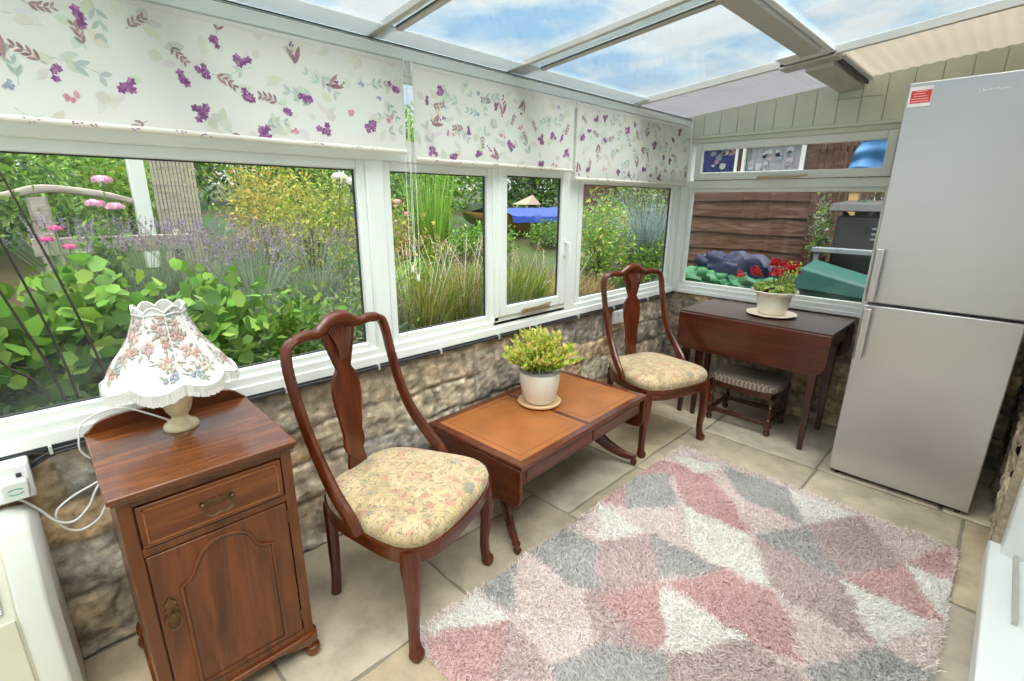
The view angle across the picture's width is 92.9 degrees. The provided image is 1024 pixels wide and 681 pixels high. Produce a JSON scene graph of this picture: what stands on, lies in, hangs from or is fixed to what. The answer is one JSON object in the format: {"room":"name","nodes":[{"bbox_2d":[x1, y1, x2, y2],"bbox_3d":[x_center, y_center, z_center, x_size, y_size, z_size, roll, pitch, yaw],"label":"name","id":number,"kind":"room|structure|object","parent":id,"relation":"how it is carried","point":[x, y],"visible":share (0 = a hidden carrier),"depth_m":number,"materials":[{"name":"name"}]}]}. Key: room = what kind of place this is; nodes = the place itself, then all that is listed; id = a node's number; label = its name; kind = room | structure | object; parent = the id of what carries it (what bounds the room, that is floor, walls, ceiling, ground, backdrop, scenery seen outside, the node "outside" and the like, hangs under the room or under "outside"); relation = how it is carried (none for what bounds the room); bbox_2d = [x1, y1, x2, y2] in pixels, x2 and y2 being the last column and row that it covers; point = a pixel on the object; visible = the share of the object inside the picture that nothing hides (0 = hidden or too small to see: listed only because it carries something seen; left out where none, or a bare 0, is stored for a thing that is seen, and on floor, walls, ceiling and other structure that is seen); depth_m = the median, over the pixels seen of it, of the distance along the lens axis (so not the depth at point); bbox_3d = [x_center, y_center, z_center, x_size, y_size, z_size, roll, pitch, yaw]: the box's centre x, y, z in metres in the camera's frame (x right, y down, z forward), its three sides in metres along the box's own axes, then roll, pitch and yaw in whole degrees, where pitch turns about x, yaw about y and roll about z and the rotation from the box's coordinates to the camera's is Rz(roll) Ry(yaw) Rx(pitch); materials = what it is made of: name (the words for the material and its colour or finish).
{"room":"sunroom","nodes":[
{"label":"sunroom","id":0,"kind":"room"},
{"bbox_2d":[0,291,674,657],"bbox_3d":[-0.590,0.425,2.465,5.540,0.765,0.278,-15,22,-43],"label":"wall","id":1,"kind":"structure","parent":0,"point":[89,565],"depth_m":2.10,"materials":[{"name":"stone"}]},
{"bbox_2d":[0,455,36,505],"bbox_3d":[-1.443,0.404,1.346,0.170,0.113,0.066,-15,22,-43],"label":"wall socket","id":2,"kind":"object","parent":1,"relation":"attached to","point":[17,467],"visible":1,"depth_m":1.36,"materials":[{"name":"white plastic"}]},
{"bbox_2d":[0,477,30,503],"bbox_3d":[-1.378,0.414,1.352,0.056,0.056,0.032,-15,22,-43],"label":"plug","id":3,"kind":"object","parent":2,"relation":"attached to","point":[16,489],"visible":1,"depth_m":1.34,"materials":[{"name":"beige plastic"}]},
{"bbox_2d":[18,481,105,530],"bbox_3d":[-1.328,0.503,1.464,0.035,0.182,0.202,12,20,35],"label":"cable","id":4,"kind":"object","parent":2,"relation":"attached to","point":[56,519],"visible":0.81,"depth_m":1.47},
{"bbox_2d":[0,136,376,429],"bbox_3d":[-1.401,-0.295,1.268,2.234,1.130,0.037,-15,22,-43],"label":"window","id":5,"kind":"structure","parent":1,"relation":"in","point":[8,144],"depth_m":1.60,"materials":[{"name":"plastic"}]},
{"bbox_2d":[0,63,681,460],"bbox_3d":[-0.559,-0.504,2.070,5.400,1.250,0.069,-15,22,-43],"label":"trim","id":6,"kind":"structure","parent":1,"relation":"attached to","point":[32,438],"depth_m":2.01,"materials":[{"name":"plastic"}]},
{"bbox_2d":[29,293,670,468],"bbox_3d":[-0.060,-0.006,2.672,3.782,0.065,0.019,-15,22,-43],"label":"cable","id":7,"kind":"object","parent":1,"relation":"attached to","point":[52,452],"visible":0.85,"depth_m":2.12,"materials":[{"name":"plastic"}]},
{"bbox_2d":[382,76,491,342],"bbox_3d":[-0.330,-0.584,2.288,0.623,1.123,0.037,-15,22,-43],"label":"window","id":8,"kind":"structure","parent":1,"relation":"in","point":[388,167],"depth_m":2.30,"materials":[{"name":"plastic"}]},
{"bbox_2d":[400,60,575,280],"bbox_3d":[-0.060,-0.792,2.413,0.052,0.882,1.110,16,22,43],"label":"roller blind","id":9,"kind":"object","parent":8,"relation":"attached to","point":[460,119],"visible":1,"depth_m":2.26,"materials":[{"name":"fabric"}]},
{"bbox_2d":[498,167,570,316],"bbox_3d":[0.134,-0.705,2.675,0.552,1.098,0.100,-15,22,-43],"label":"window","id":10,"kind":"structure","parent":1,"relation":"in","point":[504,309],"depth_m":2.73,"materials":[{"name":"plastic"}]},
{"bbox_2d":[574,181,675,302],"bbox_3d":[0.819,-0.888,3.385,1.188,1.128,0.037,-15,22,-43],"label":"window","id":11,"kind":"structure","parent":1,"relation":"in","point":[577,298],"depth_m":3.31,"materials":[{"name":"plastic"}]},
{"bbox_2d":[672,120,694,290],"bbox_3d":[1.339,-1.034,3.845,0.095,1.285,0.095,-15,22,-43],"label":"trim","id":12,"kind":"structure","parent":1,"relation":"attached to","point":[684,190],"depth_m":3.82,"materials":[{"name":"plastic"}]},
{"bbox_2d":[83,392,994,680],"bbox_3d":[0.167,1.100,1.711,5.540,0.100,2.550,-15,22,-43],"label":"floor","id":13,"kind":"structure","parent":0,"point":[362,630],"depth_m":2.18,"materials":[{"name":"tile"}]},
{"bbox_2d":[0,504,86,680],"bbox_3d":[-1.608,0.867,1.143,0.835,0.632,0.243,-15,22,-43],"label":"heater","id":14,"kind":"object","parent":13,"relation":"on","point":[38,640],"visible":0.98,"depth_m":1.30,"materials":[{"name":"beige plastic"}]},
{"bbox_2d":[83,389,320,680],"bbox_3d":[-0.956,0.649,1.544,0.446,0.840,0.488,-15,22,-43],"label":"base cabinet","id":15,"kind":"object","parent":13,"relation":"on","point":[205,517],"visible":0.99,"depth_m":1.38,"materials":[{"name":"brown wood"}]},
{"bbox_2d":[78,299,239,458],"bbox_3d":[-1.053,0.145,1.455,0.411,0.510,0.340,-15,22,-43],"label":"table lamp","id":16,"kind":"object","parent":15,"relation":"on","point":[164,361],"visible":1,"depth_m":1.37,"materials":[{"name":"fabric"}]},
{"bbox_2d":[280,310,493,663],"bbox_3d":[-0.402,0.452,1.789,0.561,1.098,0.560,8,18,24],"label":"dining chair","id":17,"kind":"object","parent":13,"relation":"on","point":[404,505],"visible":1,"depth_m":1.71,"materials":[{"name":"brown wood"}]},
{"bbox_2d":[429,370,646,554],"bbox_3d":[0.172,0.562,2.596,0.606,0.442,1.062,15,21,40],"label":"coffee table","id":18,"kind":"object","parent":13,"relation":"on","point":[516,443],"visible":0.84,"depth_m":2.33,"materials":[{"name":"brown wood"}]},
{"bbox_2d":[518,394,560,409],"bbox_3d":[0.145,0.322,2.595,0.230,0.020,0.230,-15,22,-43],"label":"saucer","id":19,"kind":"object","parent":18,"relation":"on","point":[521,400],"visible":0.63,"depth_m":2.53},
{"bbox_2d":[500,324,584,404],"bbox_3d":[0.143,0.121,2.542,0.399,0.412,0.416,-15,22,-43],"label":"potted shrub","id":20,"kind":"object","parent":19,"relation":"on","point":[537,358],"visible":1,"depth_m":2.47,"materials":[{"name":"green plant"}]},
{"bbox_2d":[519,367,560,404],"bbox_3d":[0.146,0.233,2.569,0.217,0.181,0.217,-15,22,-43],"label":"pot","id":21,"kind":"object","parent":20,"relation":"attached to","point":[539,387],"depth_m":2.49,"materials":[{"name":"beige ceramic"}]},
{"bbox_2d":[601,263,710,458],"bbox_3d":[0.902,0.091,3.080,0.560,1.098,0.561,-8,18,-27],"label":"dining chair","id":22,"kind":"object","parent":13,"relation":"on","point":[658,376],"visible":0.88,"depth_m":3.05,"materials":[{"name":"brown wood"}]},
{"bbox_2d":[420,443,961,680],"bbox_3d":[0.817,0.980,1.924,2.041,0.028,1.375,-15,22,-43],"label":"rug","id":23,"kind":"object","parent":13,"relation":"on","point":[699,567],"visible":0.99,"depth_m":1.88,"materials":[{"name":"carpet"}]},
{"bbox_2d":[706,364,790,435],"bbox_3d":[1.638,0.393,3.387,0.328,0.353,0.434,-15,22,-43],"label":"footstool","id":24,"kind":"object","parent":13,"relation":"on","point":[768,385],"visible":0.98,"depth_m":3.30,"materials":[{"name":"wood"}]},
{"bbox_2d":[677,299,855,449],"bbox_3d":[1.679,0.191,3.346,0.577,0.766,0.922,-15,22,-43],"label":"table","id":25,"kind":"object","parent":13,"relation":"on","point":[808,343],"visible":0.91,"depth_m":3.09,"materials":[{"name":"brown wood"}]},
{"bbox_2d":[746,308,796,318],"bbox_3d":[1.707,-0.177,3.208,0.308,0.017,0.308,-15,22,-43],"label":"saucer","id":26,"kind":"object","parent":25,"relation":"on","point":[753,311],"visible":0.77,"depth_m":3.15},
{"bbox_2d":[735,257,800,315],"bbox_3d":[1.673,-0.365,3.191,0.275,0.367,0.385,-15,22,-43],"label":"geranium","id":27,"kind":"object","parent":26,"relation":"on","point":[773,299],"visible":1,"depth_m":3.11,"materials":[{"name":"beige ceramic"}]},
{"bbox_2d":[751,287,798,315],"bbox_3d":[1.708,-0.254,3.185,0.279,0.158,0.289,-15,22,-43],"label":"pot","id":28,"kind":"object","parent":27,"relation":"attached to","point":[770,301],"depth_m":3.11,"materials":[{"name":"beige ceramic"}]},
{"bbox_2d":[829,69,1023,512],"bbox_3d":[2.245,-0.214,2.518,0.691,2.012,0.598,-15,22,-43],"label":"freezer","id":29,"kind":"object","parent":13,"relation":"on","point":[940,333],"visible":1,"depth_m":2.30,"materials":[{"name":"silver metal"}]},
{"bbox_2d":[143,0,1023,126],"bbox_3d":[0.230,-1.028,1.095,5.600,0.311,2.485,-15,22,-43],"label":"ceiling","id":30,"kind":"structure","parent":0,"point":[1001,29],"depth_m":2.28,"materials":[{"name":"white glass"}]},
{"bbox_2d":[0,0,407,154],"bbox_3d":[-1.136,-0.758,1.312,1.964,0.356,0.044,-15,22,-43],"label":"roller blind","id":31,"kind":"object","parent":30,"relation":"attached to","point":[136,66],"visible":1,"depth_m":1.45,"materials":[{"name":"fabric"}]},
{"bbox_2d":[365,0,451,36],"bbox_3d":[0.202,-1.060,1.145,0.080,0.230,2.105,-15,22,-43],"label":"trim","id":32,"kind":"structure","parent":30,"relation":"attached to","point":[411,6],"depth_m":1.70,"materials":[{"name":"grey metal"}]},
{"bbox_2d":[573,100,691,185],"bbox_3d":[0.830,-1.250,3.196,1.359,0.422,0.044,-15,22,-43],"label":"roller blind","id":33,"kind":"object","parent":30,"relation":"hanging from","point":[614,146],"visible":1,"depth_m":3.09,"materials":[{"name":"fabric"}]},
{"bbox_2d":[715,0,835,56],"bbox_3d":[-0.105,-0.949,0.827,4.530,0.040,0.110,-15,22,-43],"label":"trim","id":34,"kind":"structure","parent":30,"relation":"attached to","point":[770,17],"depth_m":1.92,"materials":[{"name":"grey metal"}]},
{"bbox_2d":[664,42,1023,470],"bbox_3d":[2.145,-0.586,3.277,0.292,2.304,2.485,-15,22,-43],"label":"wall","id":35,"kind":"structure","parent":0,"point":[812,112],"depth_m":3.11,"materials":[{"name":"wood"}]},
{"bbox_2d":[676,128,900,317],"bbox_3d":[1.810,-0.816,3.400,0.131,1.128,1.355,-15,22,-43],"label":"window","id":36,"kind":"structure","parent":35,"relation":"in","point":[866,184],"depth_m":3.28,"materials":[{"name":"plastic"}]},
{"bbox_2d":[805,53,874,92],"bbox_3d":[1.816,-1.457,2.675,0.698,0.061,0.170,-15,22,-43],"label":"trim","id":37,"kind":"structure","parent":35,"relation":"attached to","point":[843,75],"depth_m":2.62,"materials":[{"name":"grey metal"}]},
{"bbox_2d":[987,378,1023,543],"bbox_3d":[0.980,0.179,0.601,5.340,2.300,0.279,-15,22,-43],"label":"wall","id":38,"kind":"structure","parent":0,"point":[1004,487],"depth_m":2.17,"materials":[{"name":"stone"}]},
{"bbox_2d":[505,0,720,72],"bbox_3d":[0.747,-1.205,1.664,0.143,0.230,2.105,-15,22,-43],"label":"trim","id":39,"kind":"structure","parent":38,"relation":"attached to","point":[667,8],"depth_m":1.97,"materials":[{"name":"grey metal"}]},
{"bbox_2d":[634,0,1023,106],"bbox_3d":[1.494,-1.391,2.350,0.235,0.240,2.065,-15,22,-43],"label":"trim","id":40,"kind":"structure","parent":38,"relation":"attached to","point":[790,63],"depth_m":2.31,"materials":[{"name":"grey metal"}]},
{"bbox_2d":[968,476,1023,680],"bbox_3d":[1.375,0.208,1.014,2.150,2.020,0.262,-15,22,-43],"label":"door","id":41,"kind":"structure","parent":38,"relation":"in","point":[997,654],"depth_m":1.72,"materials":[{"name":"white plastic"}]},
{"label":"outside","id":42,"kind":"structure","parent":0,"visible":0},
{"bbox_2d":[0,180,624,403],"bbox_3d":[-1.346,-3.463,13.727,50.000,2.215,38.000,-15,22,-43],"label":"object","id":43,"kind":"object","parent":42,"point":[8,275],"depth_m":6.05,"materials":[{"name":"green plant"}]},
{"bbox_2d":[0,277,84,415],"bbox_3d":[-2.182,0.139,1.944,0.835,1.068,0.929,-15,22,-43],"label":"plant","id":44,"kind":"object","parent":43,"relation":"on","point":[9,353],"visible":0.48,"depth_m":2.02,"materials":[{"name":"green plant"}]},
{"bbox_2d":[0,370,98,415],"bbox_3d":[-1.739,0.372,2.008,1.073,0.524,0.441,-15,22,-43],"label":"plant","id":45,"kind":"object","parent":43,"relation":"on","point":[6,410],"visible":0.04,"depth_m":1.88,"materials":[{"name":"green plant"}]},
{"bbox_2d":[0,153,101,255],"bbox_3d":[-4.546,-1.178,3.898,1.814,1.593,1.821,0,16,-2],"label":"shrub","id":46,"kind":"object","parent":43,"relation":"on","point":[9,161],"visible":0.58,"depth_m":4.11,"materials":[{"name":"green plant"}]},
{"bbox_2d":[14,225,88,301],"bbox_3d":[-3.037,-0.428,3.250,0.485,0.669,0.392,3,16,7],"label":"phlox","id":47,"kind":"object","parent":43,"relation":"on","point":[42,275],"visible":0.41,"depth_m":3.17,"materials":[{"name":"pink plant"}]},
{"bbox_2d":[0,170,105,404],"bbox_3d":[-1.777,0.020,1.768,0.449,1.411,0.012,-15,22,-43],"label":"support","id":48,"kind":"object","parent":43,"relation":"on","point":[1,174],"visible":0.52,"depth_m":1.79,"materials":[{"name":"metal"}]},
{"bbox_2d":[0,184,132,272],"bbox_3d":[-3.872,-0.885,3.941,1.382,0.729,0.128,-15,22,-43],"label":"rail","id":49,"kind":"object","parent":43,"relation":"on","point":[33,203],"visible":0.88,"depth_m":3.95,"materials":[{"name":"grey wood"}]},
{"bbox_2d":[3,212,140,309],"bbox_3d":[-3.090,-0.565,3.501,0.753,0.705,0.741,-6,17,-22],"label":"bush","id":50,"kind":"object","parent":43,"relation":"on","point":[88,248],"visible":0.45,"depth_m":3.44,"materials":[{"name":"green plant"}]},
{"bbox_2d":[0,253,159,405],"bbox_3d":[-1.951,0.015,2.310,0.714,0.868,0.900,-15,22,-43],"label":"plant","id":51,"kind":"object","parent":43,"relation":"on","point":[91,302],"visible":0.55,"depth_m":2.14,"materials":[{"name":"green plant"}]},
{"bbox_2d":[0,154,169,246],"bbox_3d":[-4.661,-1.590,4.843,1.986,1.476,1.983,-15,22,-43],"label":"shrub","id":52,"kind":"object","parent":43,"relation":"on","point":[51,166],"visible":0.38,"depth_m":4.86,"materials":[{"name":"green plant"}]},
{"bbox_2d":[64,175,140,304],"bbox_3d":[-2.954,-0.646,3.494,0.368,1.031,0.360,6,17,18],"label":"phlox","id":53,"kind":"object","parent":43,"relation":"on","point":[96,245],"visible":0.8,"depth_m":3.46,"materials":[{"name":"green plant"}]},
{"bbox_2d":[31,230,193,276],"bbox_3d":[-3.145,-0.618,3.938,1.000,0.510,0.100,-15,22,-43],"label":"edging","id":54,"kind":"object","parent":43,"relation":"on","point":[35,244],"visible":0.31,"depth_m":3.85,"materials":[{"name":"grey wood"}]},
{"bbox_2d":[3,155,239,204],"bbox_3d":[-7.218,-3.628,8.995,4.320,3.041,4.064,14,21,39],"label":"tree","id":55,"kind":"object","parent":43,"relation":"on","point":[203,183],"visible":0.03,"depth_m":9.50,"materials":[{"name":"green plant"}]},
{"bbox_2d":[33,156,214,232],"bbox_3d":[-4.423,-1.907,5.672,1.794,1.638,2.016,-15,22,-43],"label":"shrub","id":56,"kind":"object","parent":43,"relation":"on","point":[114,182],"visible":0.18,"depth_m":5.50,"materials":[{"name":"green plant"}]},
{"bbox_2d":[72,213,195,301],"bbox_3d":[-2.768,-0.584,3.645,0.853,0.698,0.765,13,20,36],"label":"bush","id":57,"kind":"object","parent":43,"relation":"on","point":[168,291],"visible":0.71,"depth_m":3.65,"materials":[{"name":"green plant"}]},
{"bbox_2d":[124,159,161,267],"bbox_3d":[-3.343,-1.205,4.410,0.140,1.088,0.120,-15,22,-43],"label":"gate post","id":58,"kind":"object","parent":43,"relation":"on","point":[135,169],"visible":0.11,"depth_m":4.35,"materials":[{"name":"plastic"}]},
{"bbox_2d":[146,160,208,266],"bbox_3d":[-3.150,-1.242,4.602,0.040,1.055,0.370,15,21,40],"label":"panel","id":59,"kind":"object","parent":43,"relation":"on","point":[183,202],"visible":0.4,"depth_m":4.56,"materials":[{"name":"grey wood"}]},
{"bbox_2d":[129,215,247,302],"bbox_3d":[-2.529,-0.650,3.906,0.794,0.699,0.808,-15,22,-43],"label":"bush","id":60,"kind":"object","parent":43,"relation":"on","point":[180,222],"visible":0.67,"depth_m":3.83,"materials":[{"name":"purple plant"}]},
{"bbox_2d":[115,258,284,366],"bbox_3d":[-1.687,-0.055,2.642,0.777,0.798,0.906,-15,22,-43],"label":"plant","id":61,"kind":"object","parent":43,"relation":"on","point":[221,323],"visible":0.47,"depth_m":2.56,"materials":[{"name":"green plant"}]},
{"bbox_2d":[175,234,311,332],"bbox_3d":[-1.906,-0.439,3.601,0.851,0.690,0.802,-6,17,-21],"label":"bush","id":62,"kind":"object","parent":43,"relation":"on","point":[266,290],"visible":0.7,"depth_m":3.56,"materials":[{"name":"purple plant"}]},
{"bbox_2d":[194,215,301,297],"bbox_3d":[-2.204,-0.714,4.163,0.788,0.700,0.777,-10,19,-33],"label":"bush","id":63,"kind":"object","parent":43,"relation":"on","point":[256,275],"visible":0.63,"depth_m":4.11,"materials":[{"name":"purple plant"}]},
{"bbox_2d":[207,164,318,264],"bbox_3d":[-2.470,-1.288,4.965,1.061,1.418,1.082,-4,17,-15],"label":"shrub","id":64,"kind":"object","parent":43,"relation":"on","point":[244,206],"visible":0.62,"depth_m":4.84,"materials":[{"name":"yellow plant"}]},
{"bbox_2d":[185,163,352,204],"bbox_3d":[-5.201,-4.341,11.574,5.392,3.225,4.497,6,17,20],"label":"tree","id":65,"kind":"object","parent":43,"relation":"on","point":[222,180],"visible":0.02,"depth_m":11.01,"materials":[{"name":"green plant"}]},
{"bbox_2d":[235,342,324,365],"bbox_3d":[-1.166,0.251,2.515,0.722,0.513,0.345,-15,22,-43],"label":"plant","id":66,"kind":"object","parent":43,"relation":"on","point":[268,354],"visible":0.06,"depth_m":2.47,"materials":[{"name":"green plant"}]},
{"bbox_2d":[222,164,353,241],"bbox_3d":[-2.679,-2.179,6.257,1.856,2.254,2.159,-15,22,-43],"label":"shrub","id":67,"kind":"object","parent":43,"relation":"on","point":[296,171],"visible":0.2,"depth_m":6.11,"materials":[{"name":"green plant"}]},
{"bbox_2d":[236,266,356,360],"bbox_3d":[-1.266,-0.057,2.922,0.653,0.757,0.608,-5,17,-19],"label":"plant","id":68,"kind":"object","parent":43,"relation":"on","point":[293,324],"visible":0.56,"depth_m":2.83,"materials":[{"name":"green plant"}]},
{"bbox_2d":[244,169,356,281],"bbox_3d":[-1.984,-1.092,4.700,1.116,1.202,1.186,-3,16,-10],"label":"shrub","id":69,"kind":"object","parent":43,"relation":"on","point":[311,229],"visible":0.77,"depth_m":4.64,"materials":[{"name":"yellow plant"}]},
{"bbox_2d":[256,222,355,304],"bbox_3d":[-1.709,-0.664,4.183,0.811,0.694,0.834,-15,22,-43],"label":"bush","id":70,"kind":"object","parent":43,"relation":"on","point":[331,281],"visible":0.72,"depth_m":4.18,"materials":[{"name":"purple plant"}]},
{"bbox_2d":[295,168,356,273],"bbox_3d":[-1.787,-1.145,4.830,0.680,1.204,0.940,-2,16,-9],"label":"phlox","id":71,"kind":"object","parent":43,"relation":"on","point":[340,176],"visible":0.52,"depth_m":4.74,"materials":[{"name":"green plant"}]},
{"bbox_2d":[313,265,423,342],"bbox_3d":[-0.956,-0.157,3.291,0.713,0.760,0.839,1,16,3],"label":"shrub","id":72,"kind":"object","parent":43,"relation":"on","point":[359,333],"visible":0.09,"depth_m":3.18,"materials":[{"name":"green plant"}]},
{"bbox_2d":[340,199,458,280],"bbox_3d":[-1.056,-0.976,4.916,1.216,1.018,1.060,-15,22,-43],"label":"shrub","id":73,"kind":"object","parent":43,"relation":"on","point":[403,238],"visible":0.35,"depth_m":4.78,"materials":[{"name":"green plant"}]},
{"bbox_2d":[342,109,464,240],"bbox_3d":[-1.464,-2.182,6.660,2.006,2.228,1.553,13,20,36],"label":"shrub","id":74,"kind":"object","parent":43,"relation":"on","point":[393,189],"visible":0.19,"depth_m":6.56,"materials":[{"name":"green plant"}]},
{"bbox_2d":[342,246,472,307],"bbox_3d":[-0.784,-0.428,4.032,1.079,0.668,1.010,0,16,-2],"label":"shrub","id":75,"kind":"object","parent":43,"relation":"on","point":[416,268],"visible":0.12,"depth_m":3.94,"materials":[{"name":"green plant"}]},
{"bbox_2d":[340,240,480,331],"bbox_3d":[-0.663,-0.308,3.509,0.970,0.790,1.042,-15,22,-43],"label":"clump","id":76,"kind":"object","parent":43,"relation":"on","point":[439,306],"visible":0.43,"depth_m":3.40,"materials":[{"name":"green plant"}]},
{"bbox_2d":[340,102,482,211],"bbox_3d":[-2.201,-4.584,12.444,4.622,3.217,4.415,11,19,33],"label":"tree","id":77,"kind":"object","parent":43,"relation":"on","point":[472,180],"visible":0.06,"depth_m":12.13,"materials":[{"name":"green plant"}]},
{"bbox_2d":[397,173,458,286],"bbox_3d":[-0.836,-1.205,4.917,0.725,1.341,0.729,-15,22,-43],"label":"clump","id":78,"kind":"object","parent":43,"relation":"on","point":[436,208],"visible":0.44,"depth_m":4.86,"materials":[{"name":"green plant"}]},
{"bbox_2d":[401,234,521,319],"bbox_3d":[-0.416,-0.422,3.849,1.031,0.808,1.008,0,16,-2],"label":"clump","id":79,"kind":"object","parent":43,"relation":"on","point":[474,295],"visible":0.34,"depth_m":3.71,"materials":[{"name":"green plant"}]},
{"bbox_2d":[450,220,519,261],"bbox_3d":[-0.394,-1.317,6.382,1.034,0.640,0.944,-15,22,-43],"label":"shrub","id":80,"kind":"object","parent":43,"relation":"on","point":[476,231],"visible":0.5,"depth_m":6.28,"materials":[{"name":"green plant"}]},
{"bbox_2d":[442,237,555,303],"bbox_3d":[0.007,-0.511,4.249,1.038,0.765,0.960,8,18,24],"label":"clump","id":81,"kind":"object","parent":43,"relation":"on","point":[521,288],"visible":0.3,"depth_m":4.10,"materials":[{"name":"green plant"}]},
{"bbox_2d":[462,177,558,207],"bbox_3d":[0.438,-5.122,14.509,4.444,3.270,4.858,15,21,40],"label":"tree","id":82,"kind":"object","parent":43,"relation":"on","point":[529,186],"visible":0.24,"depth_m":14.07,"materials":[{"name":"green plant"}]},
{"bbox_2d":[462,207,582,237],"bbox_3d":[0.213,-2.135,8.686,2.781,0.526,1.160,-15,22,-43],"label":"covered boat","id":83,"kind":"object","parent":43,"relation":"on","point":[521,218],"visible":0.42,"depth_m":8.06,"materials":[{"name":"fabric"}]},
{"bbox_2d":[519,218,556,248],"bbox_3d":[0.585,-1.629,7.577,0.813,0.584,1.231,9,18,28],"label":"shrub","id":84,"kind":"object","parent":43,"relation":"on","point":[551,236],"visible":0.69,"depth_m":7.47,"materials":[{"name":"green plant"}]},
{"bbox_2d":[507,249,594,295],"bbox_3d":[0.297,-0.481,4.699,1.029,0.767,1.003,3,16,10],"label":"clump","id":85,"kind":"object","parent":43,"relation":"on","point":[553,284],"visible":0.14,"depth_m":4.69,"materials":[{"name":"green plant"}]},
{"bbox_2d":[548,268,618,295],"bbox_3d":[0.771,-0.505,5.211,0.860,0.535,0.851,-6,17,-22],"label":"clump","id":86,"kind":"object","parent":43,"relation":"on","point":[597,288],"visible":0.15,"depth_m":5.09,"materials":[{"name":"green plant"}]},
{"bbox_2d":[555,187,636,287],"bbox_3d":[1.018,-1.185,5.902,0.977,1.524,0.949,4,16,11],"label":"shrub","id":87,"kind":"object","parent":43,"relation":"on","point":[599,245],"visible":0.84,"depth_m":5.77,"materials":[{"name":"green plant"}]},
{"bbox_2d":[583,185,633,224],"bbox_3d":[2.700,-2.567,10.315,0.073,1.430,3.106,-15,22,-42],"label":"fence panel","id":88,"kind":"object","parent":43,"relation":"on","point":[586,194],"visible":0.04,"depth_m":10.89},
{"bbox_2d":[587,195,667,282],"bbox_3d":[1.770,-1.383,6.568,1.758,1.179,1.813,-15,22,-43],"label":"clump","id":89,"kind":"object","parent":43,"relation":"on","point":[648,231],"visible":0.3,"depth_m":6.28,"materials":[{"name":"green plant"}]},
{"bbox_2d":[596,187,668,238],"bbox_3d":[2.377,-2.269,8.777,1.535,1.547,1.874,-15,22,-43],"label":"shrub","id":90,"kind":"object","parent":43,"relation":"on","point":[652,193],"visible":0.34,"depth_m":8.60,"materials":[{"name":"green plant"}]},
{"bbox_2d":[619,232,664,282],"bbox_3d":[1.729,-0.935,6.209,0.915,0.907,0.887,-15,22,-43],"label":"shrub","id":91,"kind":"object","parent":43,"relation":"on","point":[645,264],"visible":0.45,"depth_m":6.09,"materials":[{"name":"green plant"}]},
{"bbox_2d":[632,141,871,263],"bbox_3d":[4.579,-3.048,9.400,3.000,3.261,4.000,-15,22,-43],"label":"outbuilding","id":92,"kind":"structure","parent":43,"relation":"on","point":[794,157],"depth_m":8.20,"materials":[{"name":"white"}]},
{"bbox_2d":[702,149,735,172],"bbox_3d":[3.619,-3.289,8.769,0.048,0.524,0.970,-15,22,-43],"label":"curtain","id":93,"kind":"object","parent":92,"relation":"hanging from","point":[716,160],"depth_m":8.69,"materials":[{"name":"blue fabric"}]},
{"bbox_2d":[746,145,801,170],"bbox_3d":[4.350,-3.080,8.060,0.048,0.520,0.870,-15,22,-43],"label":"curtain","id":94,"kind":"object","parent":92,"relation":"hanging from","point":[778,157],"depth_m":8.08,"materials":[{"name":"white fabric"}]},
{"bbox_2d":[687,178,817,280],"bbox_3d":[2.431,-0.932,5.298,0.074,1.567,1.386,-14,22,-42],"label":"fence panel","id":95,"kind":"object","parent":43,"relation":"on","point":[772,225],"visible":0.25,"depth_m":5.09,"materials":[{"name":"wood"}]},
{"bbox_2d":[803,192,836,265],"bbox_3d":[2.897,-0.700,4.665,0.318,1.573,0.282,-15,22,-43],"label":"climbing plant","id":96,"kind":"object","parent":95,"relation":"attached to","point":[817,241],"visible":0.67,"depth_m":4.55,"materials":[{"name":"green plant"}]},
{"bbox_2d":[793,260,866,302],"bbox_3d":[2.728,-0.187,4.025,0.434,0.873,0.711,-15,22,-43],"label":"storage box","id":97,"kind":"object","parent":43,"relation":"on","point":[817,278],"visible":0.33,"depth_m":3.92,"materials":[{"name":"plastic"}]},
{"bbox_2d":[796,289,861,302],"bbox_3d":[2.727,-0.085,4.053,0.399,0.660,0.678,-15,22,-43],"label":"window sill","id":98,"kind":"structure","parent":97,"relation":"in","point":[823,293],"depth_m":3.86,"materials":[{"name":"plastic"}]},
{"bbox_2d":[811,200,882,274],"bbox_3d":[3.294,-0.586,4.489,0.707,1.359,0.840,-15,22,-43],"label":"barbecue grill","id":99,"kind":"object","parent":43,"relation":"on","point":[854,236],"visible":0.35,"depth_m":4.35,"materials":[{"name":"metal"}]},
{"bbox_2d":[806,141,889,264],"bbox_3d":[4.366,-1.602,6.219,0.060,2.278,1.120,-15,22,-43],"label":"screen","id":100,"kind":"object","parent":43,"relation":"on","point":[852,147],"visible":0.06,"depth_m":6.27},
{"bbox_2d":[848,139,887,168],"bbox_3d":[4.436,-2.302,5.765,0.168,0.600,0.706,-15,22,-43],"label":"tarpaulin","id":101,"kind":"object","parent":100,"relation":"hanging from","point":[870,154],"visible":0.34,"depth_m":5.91,"materials":[{"name":"plastic"}]},
{"bbox_3d":[2.043,-0.146,4.635,0.440,0.440,1.100,-15,22,-43],"label":"garden bench","id":102,"kind":"object","parent":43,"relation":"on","visible":0},
{"bbox_2d":[685,265,727,284],"bbox_3d":[1.838,-0.555,4.676,0.426,0.320,0.628,-15,22,-43],"label":"sheet","id":103,"kind":"object","parent":102,"relation":"on","point":[702,274],"visible":0.29,"depth_m":4.52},
{"bbox_2d":[694,250,778,279],"bbox_3d":[2.090,-0.611,4.603,0.345,0.471,0.818,-15,22,-43],"label":"cover","id":104,"kind":"object","parent":102,"relation":"on","point":[731,263],"visible":0.42,"depth_m":4.46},
{"bbox_2d":[723,275,780,288],"bbox_3d":[2.155,-0.448,4.374,0.401,0.287,0.568,-15,22,-43],"label":"sheet","id":105,"kind":"object","parent":102,"relation":"on","point":[733,281],"visible":0.22,"depth_m":4.29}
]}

